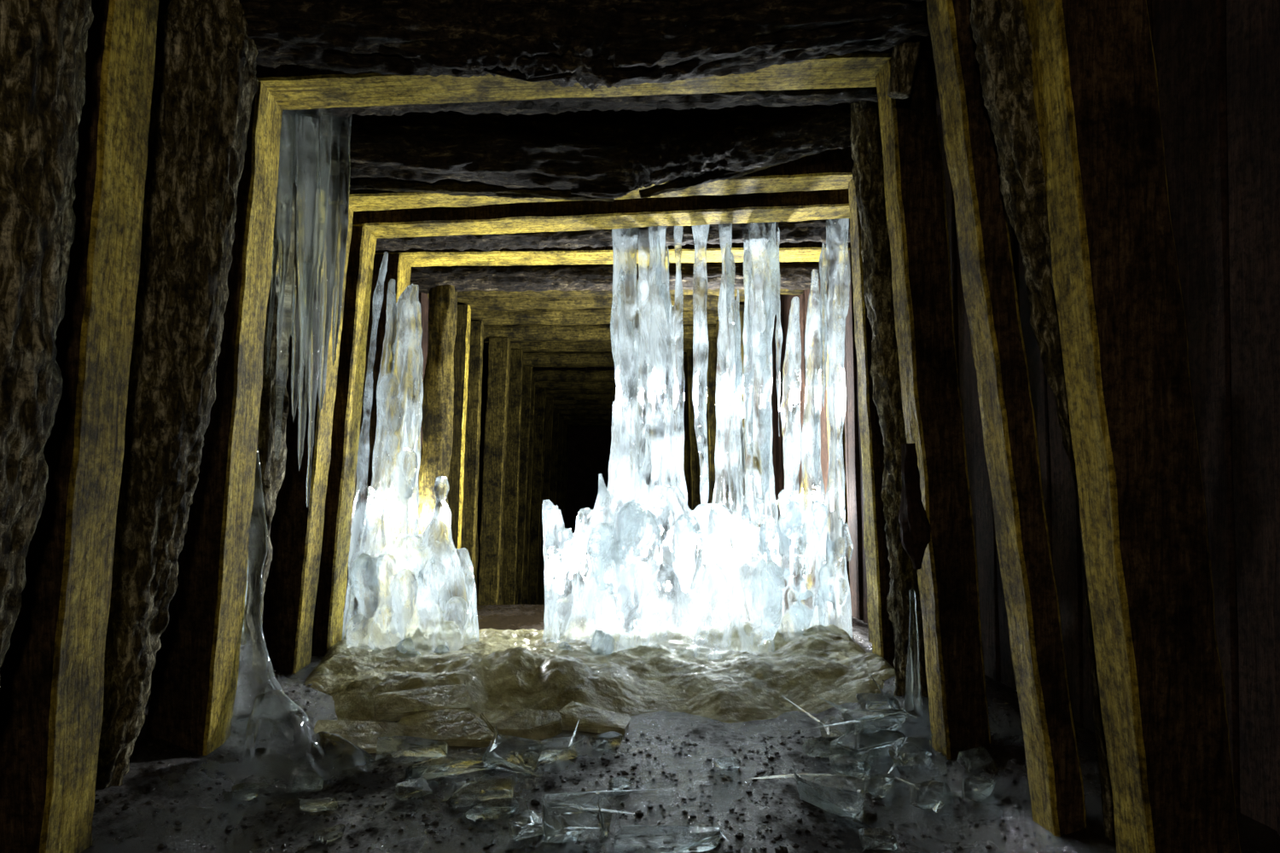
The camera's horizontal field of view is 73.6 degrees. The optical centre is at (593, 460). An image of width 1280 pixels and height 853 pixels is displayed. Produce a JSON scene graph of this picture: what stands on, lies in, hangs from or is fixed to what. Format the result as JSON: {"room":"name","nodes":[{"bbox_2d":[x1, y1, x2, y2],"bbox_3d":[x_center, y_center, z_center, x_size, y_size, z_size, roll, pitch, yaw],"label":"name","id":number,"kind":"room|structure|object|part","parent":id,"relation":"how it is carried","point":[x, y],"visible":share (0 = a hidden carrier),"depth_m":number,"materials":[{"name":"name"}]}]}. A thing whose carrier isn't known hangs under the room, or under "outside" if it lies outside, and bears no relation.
{"room":"underground passage","nodes":[
{"label":"underground passage","id":0,"kind":"room"},
{"bbox_2d":[146,56,488,704],"bbox_3d":[-1.520,0.900,17.674,0.581,5.300,36.936,0,0,0],"label":"wall","id":1,"kind":"structure","parent":0,"point":[423,299],"depth_m":9.81,"materials":[{"name":"brown wood"}]},
{"bbox_2d":[427,288,803,298],"bbox_3d":[0.150,-1.392,6.553,2.902,0.296,0.287,0,0,0],"label":"log","id":2,"kind":"object","parent":1,"relation":"attached to","point":[549,293],"visible":0.13,"depth_m":6.51,"materials":[{"name":"brown wood"}]},
{"bbox_2d":[566,426,611,533],"bbox_3d":[0.100,0.900,36.006,4.200,5.500,0.167,0,0,0],"label":"tunnel end","id":3,"kind":"structure","parent":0,"point":[589,448],"depth_m":36.01,"materials":[{"name":"black"}]},
{"bbox_2d":[570,181,648,198],"bbox_3d":[0.076,-1.239,3.898,0.355,0.079,0.076,0,0,0],"label":"bark splinter","id":4,"kind":"object","parent":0,"point":[613,191],"visible":0.94,"depth_m":3.89,"materials":[{"name":"brown wood"}]},
{"bbox_2d":[80,605,1279,852],"bbox_3d":[0.100,2.142,17.600,4.200,2.445,36.800,0,0,0],"label":"floor","id":5,"kind":"structure","parent":0,"point":[148,831],"depth_m":2.81,"materials":[{"name":"frozen dirt"},{"name":"rock"},{"name":"ice"}]},
{"bbox_2d":[0,0,93,688],"bbox_3d":[-1.411,-0.194,1.855,0.776,2.850,0.380,0,0,0],"label":"rock wall","id":6,"kind":"structure","parent":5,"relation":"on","point":[43,45],"depth_m":1.81,"materials":[{"name":"brown stone"}]},
{"bbox_2d":[95,0,258,789],"bbox_3d":[-1.387,-0.217,2.649,0.737,2.793,0.307,0,0,0],"label":"rock wall","id":7,"kind":"structure","parent":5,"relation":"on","point":[206,85],"depth_m":2.55,"materials":[{"name":"brown stone"}]},
{"bbox_2d":[155,0,930,91],"bbox_3d":[-0.070,-1.435,2.723,2.872,0.489,0.406,0,0,0],"label":"ceiling","id":8,"kind":"structure","parent":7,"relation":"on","point":[608,43],"depth_m":2.62,"materials":[{"name":"black stone"}]},
{"bbox_2d":[482,68,570,81],"bbox_3d":[-0.177,-1.255,2.731,0.367,0.074,0.048,0,0,8],"label":"bark splinter","id":9,"kind":"object","parent":8,"relation":"attached to","point":[544,75],"visible":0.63,"depth_m":2.73,"materials":[{"name":"brown wood"}]},
{"bbox_2d":[886,40,921,98],"bbox_3d":[1.052,-1.411,2.824,0.153,0.396,0.101,0,0,45],"label":"wedge","id":10,"kind":"object","parent":8,"relation":"attached to","point":[905,55],"visible":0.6,"depth_m":2.81,"materials":[{"name":"brown wood"}]},
{"bbox_2d":[231,782,259,801],"bbox_3d":[-1.159,1.105,2.850,0.088,0.055,0.057,0,0,-29],"label":"ice chunk","id":11,"kind":"object","parent":5,"relation":"on","point":[244,791],"visible":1,"depth_m":2.83,"materials":[{"name":"ice"}]},
{"bbox_2d":[257,277,289,610],"bbox_3d":[-1.521,-0.232,3.603,0.506,2.805,0.313,0,0,0],"label":"rock wall","id":12,"kind":"structure","parent":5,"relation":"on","point":[272,470],"depth_m":3.54,"materials":[{"name":"black stone"}]},
{"bbox_2d":[331,57,939,117],"bbox_3d":[0.000,-1.588,3.501,3.007,0.364,0.316,0,0,0],"label":"log","id":13,"kind":"object","parent":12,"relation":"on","point":[811,96],"visible":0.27,"depth_m":3.48,"materials":[{"name":"brown wood"}]},
{"bbox_2d":[266,107,352,507],"bbox_3d":[-1.184,-0.675,3.542,0.287,1.752,0.287,0,0,24],"label":"cluster","id":14,"kind":"object","parent":13,"relation":"hanging from","point":[311,226],"visible":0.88,"depth_m":3.49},
{"bbox_2d":[223,443,376,794],"bbox_3d":[-1.152,0.563,3.211,0.720,1.311,0.544,0,0,24],"label":"formation","id":15,"kind":"object","parent":5,"relation":"on","point":[278,742],"visible":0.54,"depth_m":3.13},
{"bbox_2d":[291,774,324,792],"bbox_3d":[-1.001,1.130,3.000,0.105,0.060,0.080,0,0,-14],"label":"ice chunk","id":16,"kind":"object","parent":5,"relation":"on","point":[312,782],"visible":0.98,"depth_m":2.97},
{"bbox_2d":[296,797,348,812],"bbox_3d":[-0.889,1.131,2.803,0.168,0.038,0.066,0,0,-19],"label":"ice chunk","id":17,"kind":"object","parent":5,"relation":"on","point":[322,804],"visible":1,"depth_m":2.78,"materials":[{"name":"ice"}]},
{"bbox_2d":[314,823,345,844],"bbox_3d":[-0.799,1.137,2.602,0.050,0.036,0.091,0,0,38],"label":"ice chunk","id":18,"kind":"object","parent":5,"relation":"on","point":[326,835],"visible":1,"depth_m":2.58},
{"bbox_2d":[314,720,404,753],"bbox_3d":[-0.951,1.127,3.447,0.370,0.111,0.214,0,0,-7],"label":"ice chunk","id":19,"kind":"object","parent":5,"relation":"on","point":[364,735],"visible":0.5,"depth_m":3.47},
{"bbox_2d":[375,736,448,762],"bbox_3d":[-0.700,1.122,3.302,0.273,0.088,0.129,0,0,-6],"label":"ice chunk","id":20,"kind":"object","parent":5,"relation":"on","point":[393,749],"visible":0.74,"depth_m":3.27,"materials":[{"name":"clear ice"}]},
{"bbox_2d":[395,777,432,800],"bbox_3d":[-0.640,1.137,2.981,0.129,0.047,0.137,0,0,-40],"label":"ice chunk","id":21,"kind":"object","parent":5,"relation":"on","point":[418,788],"visible":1,"depth_m":2.93,"materials":[{"name":"ice"}]},
{"bbox_2d":[418,285,457,535],"bbox_3d":[-1.129,-0.149,6.101,0.354,2.811,0.245,0,0,0],"label":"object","id":22,"kind":"object","parent":5,"relation":"on","point":[438,405],"visible":0.49,"depth_m":6.02,"materials":[{"name":"brown wood"}]},
{"bbox_2d":[410,261,820,294],"bbox_3d":[0.150,-1.349,6.100,2.903,0.305,0.278,0,0,0],"label":"log","id":23,"kind":"object","parent":22,"relation":"on","point":[794,276],"visible":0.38,"depth_m":6.00,"materials":[{"name":"brown wood"}]},
{"bbox_2d":[398,709,494,747],"bbox_3d":[-0.600,1.115,3.552,0.443,0.107,0.227,0,0,8],"label":"ice chunk","id":24,"kind":"object","parent":5,"relation":"on","point":[456,728],"visible":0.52,"depth_m":3.52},
{"bbox_2d":[404,747,493,781],"bbox_3d":[-0.524,1.241,3.151,0.348,0.319,0.136,0,0,-13],"label":"ice chunk","id":25,"kind":"object","parent":5,"relation":"on","point":[474,760],"visible":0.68,"depth_m":3.11,"materials":[{"name":"clear ice"}]},
{"bbox_2d":[448,777,513,808],"bbox_3d":[-0.377,1.131,2.868,0.218,0.077,0.156,0,0,-4],"label":"ice chunk","id":26,"kind":"object","parent":5,"relation":"on","point":[473,794],"visible":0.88,"depth_m":2.87,"materials":[{"name":"ice"}]},
{"bbox_2d":[465,797,519,821],"bbox_3d":[-0.314,1.137,2.785,0.204,0.053,0.072,0,0,-17],"label":"ice chunk","id":27,"kind":"object","parent":5,"relation":"on","point":[503,807],"visible":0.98,"depth_m":2.75,"materials":[{"name":"ice"}]},
{"bbox_2d":[371,629,614,657],"bbox_3d":[-0.553,1.048,4.527,1.354,0.269,0.287,0,0,2],"label":"cluster","id":28,"kind":"object","parent":5,"relation":"on","point":[602,643],"visible":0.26,"depth_m":4.56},
{"bbox_2d":[484,725,544,776],"bbox_3d":[-0.260,1.101,3.218,0.289,0.125,0.234,0,0,11],"label":"ice chunk","id":29,"kind":"object","parent":5,"relation":"on","point":[507,753],"visible":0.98,"depth_m":3.17,"materials":[{"name":"ice"}]},
{"bbox_2d":[479,709,562,740],"bbox_3d":[-0.300,1.123,3.603,0.340,0.099,0.207,0,0,-11],"label":"ice chunk","id":30,"kind":"object","parent":5,"relation":"on","point":[535,724],"visible":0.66,"depth_m":3.58,"materials":[{"name":"ice"}]},
{"bbox_2d":[507,809,542,841],"bbox_3d":[-0.186,1.123,2.628,0.097,0.068,0.150,0,0,31],"label":"ice chunk","id":31,"kind":"object","parent":5,"relation":"on","point":[526,824],"visible":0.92,"depth_m":2.59,"materials":[{"name":"ice"}]},
{"bbox_2d":[517,366,586,605],"bbox_3d":[0.109,0.956,12.358,2.794,4.991,0.544,0,0,0],"label":"frame","id":32,"kind":"object","parent":5,"relation":"on","point":[527,371],"visible":0.22,"depth_m":12.10,"materials":[{"name":"brown wood"}]},
{"bbox_3d":[-1.075,1.047,12.170,0.425,4.805,0.148,0,0,0],"label":"post","id":33,"kind":"part","parent":32,"relation":"part of","materials":[{"name":"brown wood"}]},
{"bbox_2d":[536,719,584,765],"bbox_3d":[-0.103,1.112,3.345,0.182,0.094,0.343,0,0,41],"label":"ice chunk","id":34,"kind":"object","parent":5,"relation":"on","point":[556,750],"visible":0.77,"depth_m":3.27,"materials":[{"name":"clear ice"}]},
{"bbox_2d":[145,39,990,759],"bbox_3d":[-0.088,-0.234,3.120,3.020,2.869,0.268,0,0,0],"label":"frame","id":35,"kind":"object","parent":5,"relation":"on","point":[194,674],"visible":0.53,"depth_m":3.00,"materials":[{"name":"brown wood"}]},
{"bbox_3d":[-1.383,-0.068,3.120,0.430,2.535,0.249,0,0,0],"label":"post","id":36,"kind":"part","parent":35,"relation":"part of","materials":[{"name":"brown wood"}]},
{"bbox_2d":[898,442,930,570],"bbox_3d":[1.125,0.160,2.988,0.102,0.443,0.102,0,0,0],"label":"flap","id":37,"kind":"object","parent":35,"relation":"attached to","point":[915,534],"visible":1,"depth_m":2.97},
{"bbox_3d":[1.230,-0.107,3.075,0.384,2.615,0.160,0,0,0],"label":"post","id":38,"kind":"part","parent":35,"relation":"part of","materials":[{"name":"brown wood"}]},
{"bbox_2d":[526,369,615,605],"bbox_3d":[0.101,0.975,13.957,2.810,4.952,0.534,0,0,0],"label":"frame","id":39,"kind":"object","parent":5,"relation":"on","point":[571,375],"visible":0.17,"depth_m":13.71,"materials":[{"name":"brown wood"}]},
{"bbox_3d":[-1.117,1.079,13.771,0.374,4.742,0.149,0,0,0],"label":"post","id":40,"kind":"part","parent":39,"relation":"part of","materials":[{"name":"brown wood"}]},
{"bbox_2d":[529,380,616,605],"bbox_3d":[0.127,0.975,15.559,2.756,4.952,0.544,0,0,0],"label":"frame","id":41,"kind":"object","parent":5,"relation":"on","point":[540,386],"visible":0.32,"depth_m":15.30,"materials":[{"name":"brown wood"}]},
{"bbox_3d":[-1.052,1.076,15.370,0.398,4.747,0.149,0,0,0],"label":"post","id":42,"kind":"part","parent":41,"relation":"part of","materials":[{"name":"brown wood"}]},
{"bbox_2d":[539,389,616,605],"bbox_3d":[0.102,0.954,17.157,2.801,4.994,0.536,0,0,0],"label":"frame","id":43,"kind":"object","parent":5,"relation":"on","point":[599,391],"visible":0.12,"depth_m":16.93,"materials":[{"name":"brown wood"}]},
{"bbox_3d":[-1.114,1.049,16.970,0.369,4.802,0.149,0,0,0],"label":"post","id":44,"kind":"part","parent":43,"relation":"part of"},
{"bbox_2d":[541,393,615,605],"bbox_3d":[0.120,0.962,18.757,2.777,4.978,0.562,0,0,0],"label":"frame","id":45,"kind":"object","parent":5,"relation":"on","point":[549,398],"visible":0.12,"depth_m":18.50,"materials":[{"name":"brown wood"}]},
{"bbox_3d":[-1.062,1.056,18.570,0.411,4.788,0.149,0,0,0],"label":"post","id":46,"kind":"part","parent":45,"relation":"part of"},
{"bbox_2d":[262,146,895,673],"bbox_3d":[-0.025,-0.215,4.335,3.336,2.830,0.260,0,0,0],"label":"frame","id":47,"kind":"object","parent":5,"relation":"on","point":[296,529],"visible":0.43,"depth_m":4.22,"materials":[{"name":"brown wood"}]},
{"bbox_3d":[-1.471,-0.050,4.340,0.444,2.500,0.248,0,0,0],"label":"post","id":48,"kind":"part","parent":47,"relation":"part of","materials":[{"name":"brown wood"}]},
{"bbox_3d":[1.470,-0.110,4.290,0.345,2.620,0.147,0,0,0],"label":"post","id":49,"kind":"part","parent":47,"relation":"part of","materials":[{"name":"brown wood"}]},
{"bbox_2d":[463,308,719,605],"bbox_3d":[0.054,0.975,8.111,2.891,4.952,0.532,0,0,0],"label":"frame","id":50,"kind":"object","parent":5,"relation":"on","point":[479,318],"visible":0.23,"depth_m":7.85,"materials":[{"name":"brown wood"}]},
{"bbox_3d":[-1.205,1.083,7.920,0.373,4.735,0.149,0,0,0],"label":"post","id":51,"kind":"part","parent":50,"relation":"part of","materials":[{"name":"brown wood"}]},
{"bbox_3d":[1.324,1.083,7.920,0.350,4.735,0.149,0,0,0],"label":"post","id":52,"kind":"part","parent":50,"relation":"part of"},
{"bbox_2d":[311,188,872,657],"bbox_3d":[-0.006,-0.199,4.760,3.291,2.798,0.290,0,0,0],"label":"frame","id":53,"kind":"object","parent":5,"relation":"on","point":[368,226],"visible":0.41,"depth_m":4.62,"materials":[{"name":"brown wood"}]},
{"bbox_3d":[-1.443,-0.035,4.750,0.416,2.470,0.269,0,0,0],"label":"post","id":54,"kind":"part","parent":53,"relation":"part of","materials":[{"name":"brown wood"}]},
{"bbox_3d":[1.540,-0.090,4.710,0.200,2.580,0.188,0,0,0],"label":"post","id":55,"kind":"part","parent":53,"relation":"part of","materials":[{"name":"brown wood"}]},
{"bbox_2d":[89,670,1100,852],"bbox_3d":[0.001,1.045,3.100,3.210,0.254,1.816,0,0,0],"label":"gravel","id":56,"kind":"object","parent":5,"relation":"on","point":[869,813],"visible":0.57,"depth_m":2.77,"materials":[{"name":"black gravel"}]},
{"bbox_2d":[558,701,631,735],"bbox_3d":[-0.001,1.123,3.700,0.308,0.099,0.196,0,0,11],"label":"ice chunk","id":57,"kind":"object","parent":5,"relation":"on","point":[592,719],"visible":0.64,"depth_m":3.66,"materials":[{"name":"ice"}]},
{"bbox_2d":[447,294,744,549],"bbox_3d":[0.034,0.975,7.256,2.932,4.952,0.534,0,0,0],"label":"frame","id":58,"kind":"object","parent":5,"relation":"on","point":[458,460],"visible":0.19,"depth_m":7.01,"materials":[{"name":"wood"}]},
{"bbox_3d":[-1.225,1.086,7.071,0.413,4.729,0.148,0,0,0],"label":"post","id":59,"kind":"part","parent":58,"relation":"part of","materials":[{"name":"brown wood"}]},
{"bbox_3d":[1.323,1.086,7.070,0.352,4.729,0.148,0,0,0],"label":"post","id":60,"kind":"part","parent":58,"relation":"part of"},
{"bbox_2d":[483,340,709,605],"bbox_3d":[0.087,0.958,9.802,2.836,4.987,0.553,0,0,0],"label":"frame","id":61,"kind":"object","parent":5,"relation":"on","point":[555,341],"visible":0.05,"depth_m":9.62,"materials":[{"name":"brown wood"}]},
{"bbox_3d":[-1.129,1.050,9.620,0.402,4.801,0.148,0,0,0],"label":"post","id":62,"kind":"part","parent":61,"relation":"part of","materials":[{"name":"brown wood"}]},
{"bbox_3d":[1.325,1.050,9.620,0.354,4.801,0.150,0,0,0],"label":"post","id":63,"kind":"part","parent":61,"relation":"part of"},
{"bbox_2d":[477,324,716,605],"bbox_3d":[0.116,0.975,8.953,2.774,4.952,0.545,0,0,0],"label":"frame","id":64,"kind":"object","parent":5,"relation":"on","point":[491,543],"visible":0.41,"depth_m":8.70,"materials":[{"name":"brown wood"}]},
{"bbox_3d":[-1.065,1.100,8.770,0.412,4.700,0.150,0,0,0],"label":"post","id":65,"kind":"part","parent":64,"relation":"part of","materials":[{"name":"brown wood"}]},
{"bbox_3d":[1.323,1.100,8.770,0.355,4.700,0.147,0,0,0],"label":"post","id":66,"kind":"part","parent":64,"relation":"part of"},
{"bbox_2d":[540,789,657,843],"bbox_3d":[0.032,1.088,2.648,0.397,0.175,0.151,0,0,-6],"label":"ice chunk","id":67,"kind":"object","parent":5,"relation":"on","point":[570,817],"visible":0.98,"depth_m":2.58,"materials":[{"name":"clear ice"}]},
{"bbox_2d":[304,624,896,723],"bbox_3d":[0.025,1.064,4.500,3.250,0.259,2.600,0,0,0],"label":"ice flow","id":68,"kind":"object","parent":5,"relation":"on","point":[508,669],"visible":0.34,"depth_m":4.12,"materials":[{"name":"ice"}]},
{"bbox_2d":[341,251,479,652],"bbox_3d":[-1.055,0.000,4.871,0.859,2.424,0.630,0,0,0],"label":"column","id":69,"kind":"structure","parent":68,"relation":"on","point":[403,584],"depth_m":4.86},
{"bbox_2d":[373,681,472,721],"bbox_3d":[-0.750,1.061,3.751,0.414,0.116,0.231,0,0,-17],"label":"ice chunk","id":70,"kind":"object","parent":68,"relation":"on","point":[389,706],"visible":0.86,"depth_m":3.71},
{"bbox_2d":[541,218,853,660],"bbox_3d":[0.609,-0.077,4.863,1.830,2.815,0.717,0,0,-4],"label":"curtain","id":71,"kind":"object","parent":68,"relation":"on","point":[718,578],"visible":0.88,"depth_m":4.88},
{"bbox_2d":[903,589,922,721],"bbox_3d":[1.303,0.842,3.490,0.142,0.628,0.100,0,0,-31],"label":"ice stalagmite","id":72,"kind":"object","parent":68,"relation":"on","point":[913,695],"visible":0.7,"depth_m":3.48},
{"bbox_2d":[503,342,699,605],"bbox_3d":[0.127,0.955,10.657,2.753,4.992,0.541,0,0,0],"label":"frame","id":73,"kind":"object","parent":5,"relation":"on","point":[513,448],"visible":0.34,"depth_m":10.40,"materials":[{"name":"brown wood"}]},
{"bbox_3d":[-1.038,1.048,10.470,0.356,4.804,0.149,0,0,0],"label":"post","id":74,"kind":"part","parent":73,"relation":"part of","materials":[{"name":"brown wood"}]},
{"bbox_3d":[1.326,1.048,10.470,0.357,4.804,0.150,0,0,0],"label":"post","id":75,"kind":"part","parent":73,"relation":"part of","materials":[{"name":"brown wood"}]},
{"bbox_2d":[354,240,850,586],"bbox_3d":[0.039,-0.167,5.545,3.208,2.735,0.360,0,0,0],"label":"frame","id":76,"kind":"object","parent":5,"relation":"on","point":[399,263],"visible":0.13,"depth_m":5.39,"materials":[{"name":"brown wood"}]},
{"bbox_3d":[-1.388,-0.050,5.535,0.354,2.500,0.340,0,0,0],"label":"post","id":77,"kind":"part","parent":76,"relation":"part of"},
{"bbox_3d":[1.572,-0.065,5.500,0.143,2.530,0.206,0,0,0],"label":"post","id":78,"kind":"part","parent":76,"relation":"part of","materials":[{"name":"brown wood"}]},
{"bbox_2d":[515,351,691,605],"bbox_3d":[0.093,0.975,11.510,2.822,4.952,0.558,0,0,0],"label":"frame","id":79,"kind":"object","parent":5,"relation":"on","point":[560,358],"visible":0.09,"depth_m":11.26,"materials":[{"name":"brown wood"}]},
{"bbox_3d":[1.325,1.087,11.320,0.353,4.726,0.148,0,0,0],"label":"post","id":80,"kind":"part","parent":79,"relation":"part of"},
{"bbox_2d":[588,731,622,751],"bbox_3d":[0.050,1.134,3.448,0.080,0.051,0.134,0,0,43],"label":"ice chunk","id":81,"kind":"object","parent":5,"relation":"on","point":[609,740],"visible":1,"depth_m":3.42,"materials":[{"name":"ice"}]},
{"bbox_2d":[607,777,631,790],"bbox_3d":[0.099,1.136,2.999,0.083,0.034,0.048,0,0,-23],"label":"ice chunk","id":82,"kind":"object","parent":5,"relation":"on","point":[615,783],"visible":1,"depth_m":2.98,"materials":[{"name":"ice"}]},
{"bbox_2d":[0,0,1241,852],"bbox_3d":[-0.005,-0.212,2.159,3.136,2.825,0.334,0,0,0],"label":"frame","id":83,"kind":"object","parent":5,"relation":"on","point":[1117,287],"visible":0.85,"depth_m":2.05,"materials":[{"name":"brown wood"}]},
{"bbox_3d":[-1.365,-0.110,2.210,0.415,2.620,0.227,0,0,0],"label":"post","id":84,"kind":"part","parent":83,"relation":"part of","materials":[{"name":"brown wood"}]},
{"bbox_3d":[1.304,-0.110,2.075,0.513,2.620,0.158,0,0,0],"label":"post","id":85,"kind":"part","parent":83,"relation":"part of","materials":[{"name":"brown wood"}]},
{"bbox_2d":[613,825,728,852],"bbox_3d":[0.224,1.136,2.509,0.325,0.089,0.182,-1,0,-3],"label":"ice chunk","id":86,"kind":"object","parent":5,"relation":"on","point":[631,839],"visible":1,"depth_m":2.52,"materials":[{"name":"ice"}]},
{"bbox_2d":[711,756,740,768],"bbox_3d":[0.500,1.132,3.200,0.103,0.037,0.050,0,0,-6],"label":"ice chunk","id":87,"kind":"object","parent":5,"relation":"on","point":[728,762],"visible":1,"depth_m":3.18,"materials":[{"name":"ice"}]},
{"bbox_2d":[748,761,869,826],"bbox_3d":[0.744,1.084,2.815,0.463,0.197,0.162,0,0,24],"label":"ice chunk","id":88,"kind":"object","parent":5,"relation":"on","point":[840,795],"visible":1,"depth_m":2.78,"materials":[{"name":"clear ice"}]},
{"bbox_2d":[781,695,848,737],"bbox_3d":[0.967,1.087,3.538,0.201,0.132,0.408,0,0,-14],"label":"ice chunk","id":89,"kind":"object","parent":5,"relation":"on","point":[840,730],"visible":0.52,"depth_m":3.42,"materials":[{"name":"clear ice"}]},
{"bbox_2d":[801,736,839,758],"bbox_3d":[0.897,1.123,3.333,0.191,0.094,0.160,0,0,-21],"label":"ice chunk","id":90,"kind":"object","parent":5,"relation":"on","point":[819,747],"visible":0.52,"depth_m":3.27,"materials":[{"name":"ice"}]},
{"bbox_2d":[829,754,871,780],"bbox_3d":[0.928,1.115,3.093,0.158,0.070,0.084,0,0,36],"label":"ice chunk","id":91,"kind":"object","parent":5,"relation":"on","point":[840,764],"visible":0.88,"depth_m":3.07,"materials":[{"name":"ice"}]},
{"bbox_2d":[813,696,916,733],"bbox_3d":[1.052,1.031,3.389,0.434,0.161,0.180,0,0,-6],"label":"ice chunk","id":92,"kind":"object","parent":5,"relation":"on","point":[890,719],"visible":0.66,"depth_m":3.35,"materials":[{"name":"clear ice"}]},
{"bbox_2d":[829,728,905,765],"bbox_3d":[1.053,1.090,3.249,0.290,0.117,0.139,0,0,-30],"label":"ice chunk","id":93,"kind":"object","parent":5,"relation":"on","point":[869,746],"visible":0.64,"depth_m":3.20,"materials":[{"name":"ice"}]},
{"bbox_2d":[858,827,897,851],"bbox_3d":[0.847,1.133,2.550,0.108,0.048,0.064,1,0,0],"label":"ice chunk","id":94,"kind":"object","parent":5,"relation":"on","point":[870,838],"visible":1,"depth_m":2.52,"materials":[{"name":"ice"}]},
{"bbox_2d":[855,672,900,709],"bbox_3d":[1.205,0.976,3.590,0.172,0.213,0.131,0,0,-10],"label":"ice chunk","id":95,"kind":"object","parent":5,"relation":"on","point":[866,701],"visible":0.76,"depth_m":3.56,"materials":[{"name":"ice"}]},
{"bbox_2d":[864,773,895,798],"bbox_3d":[0.990,1.118,2.942,0.092,0.094,0.152,0,0,32],"label":"ice chunk","id":96,"kind":"object","parent":5,"relation":"on","point":[878,786],"visible":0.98,"depth_m":2.92,"materials":[{"name":"ice"}]},
{"bbox_2d":[849,100,928,697],"bbox_3d":[1.346,-0.241,3.699,0.483,2.800,0.288,0,0,0],"label":"rock wall","id":97,"kind":"structure","parent":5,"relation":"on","point":[868,169],"depth_m":3.63,"materials":[{"name":"brown stone"}]},
{"bbox_2d":[349,102,851,190],"bbox_3d":[0.009,-1.511,3.898,3.033,0.570,0.398,0,0,1],"label":"ceiling","id":98,"kind":"structure","parent":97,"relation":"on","point":[629,148],"depth_m":3.76,"materials":[{"name":"black stone"}]},
{"bbox_2d":[349,178,614,202],"bbox_3d":[-0.525,-1.268,4.015,1.253,0.110,0.075,0,0,0],"label":"board","id":99,"kind":"object","parent":98,"relation":"attached to","point":[455,188],"visible":0.82,"depth_m":3.99,"materials":[{"name":"brown wood"}]},
{"bbox_2d":[639,149,827,198],"bbox_3d":[0.701,-1.381,3.996,0.973,0.320,0.076,0,0,0],"label":"board","id":100,"kind":"object","parent":98,"relation":"attached to","point":[681,183],"visible":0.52,"depth_m":3.97,"materials":[{"name":"brown wood"}]},
{"bbox_2d":[887,733,934,773],"bbox_3d":[1.128,1.046,3.083,0.236,0.154,0.165,0,0,-40],"label":"ice chunk","id":101,"kind":"object","parent":5,"relation":"on","point":[904,751],"visible":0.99,"depth_m":3.07,"materials":[{"name":"ice"}]},
{"bbox_2d":[895,777,953,813],"bbox_3d":[1.120,1.078,2.790,0.210,0.069,0.158,-2,0,-17],"label":"ice chunk","id":102,"kind":"object","parent":5,"relation":"on","point":[925,795],"visible":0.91,"depth_m":2.73,"materials":[{"name":"ice"}]},
{"bbox_2d":[938,771,1000,803],"bbox_3d":[1.186,1.035,2.698,0.199,0.114,0.094,0,0,-4],"label":"ice chunk","id":103,"kind":"object","parent":5,"relation":"on","point":[976,789],"visible":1,"depth_m":2.68,"materials":[{"name":"clear ice"}]},
{"bbox_2d":[956,745,993,773],"bbox_3d":[1.349,1.016,2.915,0.208,0.071,0.071,0,0,-15],"label":"ice chunk","id":104,"kind":"object","parent":5,"relation":"on","point":[974,759],"visible":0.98,"depth_m":2.88,"materials":[{"name":"ice"}]},
{"bbox_2d":[926,0,1086,837],"bbox_3d":[1.165,-0.110,2.400,0.433,2.620,0.148,0,0,0],"label":"timber post","id":105,"kind":"object","parent":5,"relation":"on","point":[988,280],"visible":0.94,"depth_m":2.33,"materials":[{"name":"brown wood"}]},
{"bbox_2d":[969,0,1115,841],"bbox_3d":[1.216,-0.154,2.226,0.518,2.615,0.208,0,0,0],"label":"wooden post","id":106,"kind":"object","parent":5,"relation":"on","point":[1003,52],"visible":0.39,"depth_m":2.20,"materials":[{"name":"brown wood"}]},
{"bbox_2d":[528,98,941,370],"bbox_3d":[0.120,-1.683,17.600,4.240,0.132,36.800,0,0,0],"label":"ceiling","id":107,"kind":"structure","parent":0,"point":[938,101],"depth_m":15.25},
{"bbox_2d":[375,218,850,251],"bbox_3d":[0.100,-1.431,5.130,3.007,0.343,0.317,0,0,0],"label":"log","id":108,"kind":"object","parent":107,"relation":"attached to","point":[813,230],"visible":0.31,"depth_m":5.07,"materials":[{"name":"brown wood"}]},
{"bbox_2d":[771,0,1279,835],"bbox_3d":[1.744,0.900,17.738,0.217,5.300,37.091,0,0,0],"label":"wall","id":109,"kind":"structure","parent":0,"point":[1218,61],"depth_m":2.31,"materials":[{"name":"brown wood"}]}
]}

